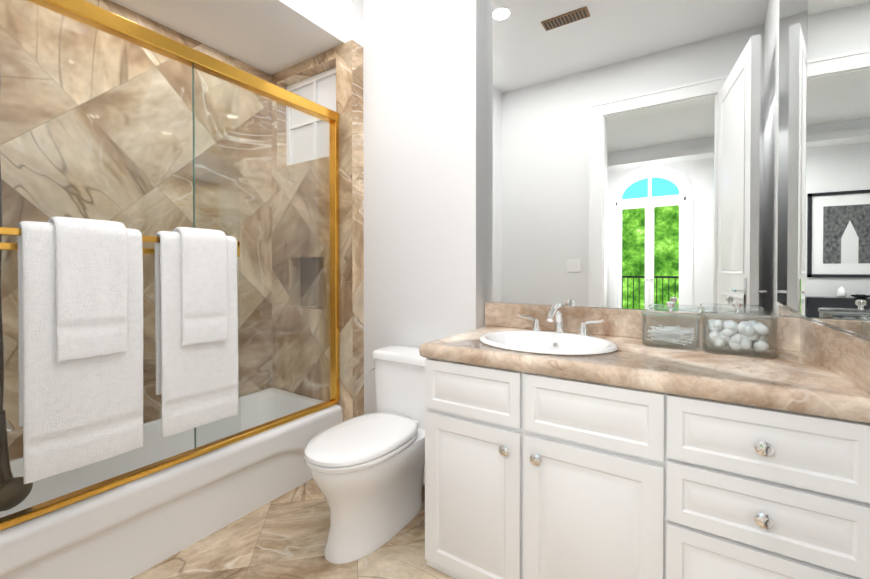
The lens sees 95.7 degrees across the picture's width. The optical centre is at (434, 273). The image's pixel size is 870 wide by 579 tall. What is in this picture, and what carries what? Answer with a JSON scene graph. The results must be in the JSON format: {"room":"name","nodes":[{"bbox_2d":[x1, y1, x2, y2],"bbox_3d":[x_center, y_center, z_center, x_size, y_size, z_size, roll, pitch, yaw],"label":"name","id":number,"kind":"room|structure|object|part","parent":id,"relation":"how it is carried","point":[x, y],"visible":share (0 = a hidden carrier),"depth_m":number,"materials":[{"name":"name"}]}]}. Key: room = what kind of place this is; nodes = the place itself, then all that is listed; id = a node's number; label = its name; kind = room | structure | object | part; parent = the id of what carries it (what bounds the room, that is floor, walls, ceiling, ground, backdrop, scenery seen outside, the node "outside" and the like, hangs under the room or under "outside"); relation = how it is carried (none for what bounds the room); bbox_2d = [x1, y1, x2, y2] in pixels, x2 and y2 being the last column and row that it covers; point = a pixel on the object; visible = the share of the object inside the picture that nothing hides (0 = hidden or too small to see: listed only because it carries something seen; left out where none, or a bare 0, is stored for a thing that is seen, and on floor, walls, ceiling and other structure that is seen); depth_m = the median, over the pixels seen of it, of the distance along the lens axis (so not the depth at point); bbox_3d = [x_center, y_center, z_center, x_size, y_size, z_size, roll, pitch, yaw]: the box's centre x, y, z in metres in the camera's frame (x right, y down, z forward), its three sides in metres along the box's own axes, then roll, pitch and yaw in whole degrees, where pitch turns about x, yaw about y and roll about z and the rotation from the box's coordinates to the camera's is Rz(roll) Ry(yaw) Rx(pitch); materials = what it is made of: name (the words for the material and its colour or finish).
{"room":"bathroom","nodes":[
{"label":"bathroom","id":0,"kind":"room"},
{"bbox_2d":[0,0,272,459],"bbox_3d":[-1.551,-0.110,2.121,0.012,2.520,1.524,0,1,33],"label":"wall","id":1,"kind":"structure","parent":0,"point":[62,199],"depth_m":2.05,"materials":[{"name":"beige tile"}]},
{"bbox_2d":[110,0,362,74],"bbox_3d":[-1.204,-1.608,1.931,0.787,0.480,1.607,0,1,33],"label":"ceiling","id":2,"kind":"structure","parent":0,"point":[271,37],"depth_m":2.22,"materials":[{"name":"white paint"}]},
{"bbox_2d":[131,479,454,578],"bbox_3d":[-0.252,1.182,1.374,3.393,0.050,2.150,0,1,33],"label":"floor","id":3,"kind":"structure","parent":0,"point":[285,536],"depth_m":1.63,"materials":[{"name":"tile"}]},
{"bbox_2d":[0,388,342,578],"bbox_3d":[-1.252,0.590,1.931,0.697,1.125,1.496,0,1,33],"label":"bathtub","id":4,"kind":"object","parent":3,"relation":"on","point":[130,530],"visible":0.81,"depth_m":1.67,"materials":[{"name":"white ceramic"}]},
{"bbox_3d":[-1.627,0.312,1.394,0.150,0.561,0.191,0,1,33],"label":"spout","id":5,"kind":"part","parent":4,"relation":"part of","materials":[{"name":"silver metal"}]},
{"bbox_2d":[0,0,339,530],"bbox_3d":[-1.043,-0.081,1.788,0.391,1.755,1.499,0,1,33],"label":"shower door","id":6,"kind":"structure","parent":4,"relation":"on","point":[80,324],"depth_m":1.42,"materials":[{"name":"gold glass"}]},
{"bbox_2d":[304,345,426,563],"bbox_3d":[-0.267,0.780,1.829,0.440,0.745,0.752,0,1,33],"label":"toilet","id":7,"kind":"object","parent":3,"relation":"on","point":[367,471],"visible":0.83,"depth_m":1.68,"materials":[{"name":"white ceramic"}]},
{"bbox_3d":[-0.311,0.727,1.747,0.368,0.063,0.567,0,1,33],"label":"seat","id":8,"kind":"part","parent":7,"relation":"part of","materials":[{"name":"white plastic"}]},
{"bbox_2d":[420,354,869,578],"bbox_3d":[0.550,0.748,1.329,1.231,0.820,0.339,0,1,33],"label":"bathroom vanity","id":9,"kind":"object","parent":3,"relation":"on","point":[567,442],"depth_m":1.15,"materials":[{"name":"painted wood"},{"name":"marble"},{"name":"chrome"}]},
{"bbox_2d":[419,326,869,421],"bbox_3d":[0.631,0.305,1.459,1.274,0.057,0.623,0,1,33],"label":"countertop","id":10,"kind":"structure","parent":9,"relation":"on","point":[808,380],"depth_m":1.14,"materials":[{"name":"beige stone"}]},
{"bbox_2d":[459,326,626,361],"bbox_3d":[0.437,0.345,1.574,0.534,0.165,0.434,0,1,33],"label":"sink","id":11,"kind":"object","parent":10,"relation":"in","point":[601,346],"depth_m":1.68,"materials":[{"name":"white ceramic"}]},
{"bbox_2d":[515,303,606,333],"bbox_3d":[0.529,0.202,1.732,0.386,0.144,0.179,0,1,33],"label":"faucet","id":12,"kind":"object","parent":10,"relation":"on","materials":[{"name":"silver metal"}]},
{"bbox_2d":[641,301,701,350],"bbox_3d":[0.886,0.190,1.482,0.193,0.170,0.123,0,1,33],"label":"jar","id":13,"kind":"object","parent":10,"relation":"on","point":[667,333],"visible":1,"depth_m":1.47,"materials":[{"name":"clear glass"}]},
{"bbox_3d":[0.886,0.124,1.481,0.028,0.037,0.028,0,1,33],"label":"knob","id":14,"kind":"part","parent":13,"relation":"part of","materials":[{"name":"clear glass"}]},
{"bbox_2d":[701,301,778,358],"bbox_3d":[1.048,0.186,1.364,0.208,0.180,0.133,0,1,33],"label":"jar","id":15,"kind":"object","parent":10,"relation":"on","point":[742,338],"visible":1,"depth_m":1.34,"materials":[{"name":"clear glass"}]},
{"bbox_3d":[1.048,0.115,1.364,0.028,0.037,0.028,0,1,33],"label":"knob","id":16,"kind":"part","parent":15,"relation":"part of","materials":[{"name":"clear glass"}]},
{"bbox_2d":[271,40,363,420],"bbox_3d":[-0.785,-0.113,2.574,0.775,2.520,0.095,0,1,33],"label":"wall","id":17,"kind":"structure","parent":0,"point":[345,59],"depth_m":2.47,"materials":[{"name":"beige tile"}]},
{"bbox_2d":[286,67,335,165],"bbox_3d":[-0.792,-1.016,2.624,0.580,0.585,0.035,0,1,33],"label":"shower window","id":18,"kind":"structure","parent":17,"relation":"attached to","point":[314,79],"depth_m":2.64,"materials":[{"name":"white"}]},
{"bbox_2d":[292,0,806,413],"bbox_3d":[0.196,-0.350,2.140,3.291,3.000,0.255,0,1,33],"label":"wall","id":19,"kind":"structure","parent":0,"point":[424,152],"depth_m":2.17,"materials":[{"name":"white paint"}]},
{"bbox_2d":[422,466,424,483],"bbox_3d":[-0.119,1.090,2.196,0.761,0.120,0.015,0,1,33],"label":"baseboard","id":20,"kind":"structure","parent":19,"relation":"attached to","point":[424,476],"depth_m":2.14,"materials":[{"name":"white wood"}]},
{"bbox_2d":[485,0,806,316],"bbox_3d":[0.783,-0.747,1.722,1.243,1.798,0.005,0,1,33],"label":"mirror","id":21,"kind":"object","parent":19,"relation":"attached to","point":[645,154],"visible":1,"depth_m":1.65,"materials":[{"name":"silver glass"}]},
{"bbox_3d":[0.888,-0.336,0.509,0.267,3.000,2.230,0,1,33],"label":"wall","id":22,"kind":"structure","parent":0,"visible":0},
{"bbox_2d":[805,0,869,338],"bbox_3d":[1.085,-0.741,1.000,0.051,1.798,0.873,0,1,33],"label":"mirror","id":23,"kind":"object","parent":22,"relation":"attached to","point":[837,271],"visible":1,"depth_m":1.12,"materials":[{"name":"silver glass"}]}
]}

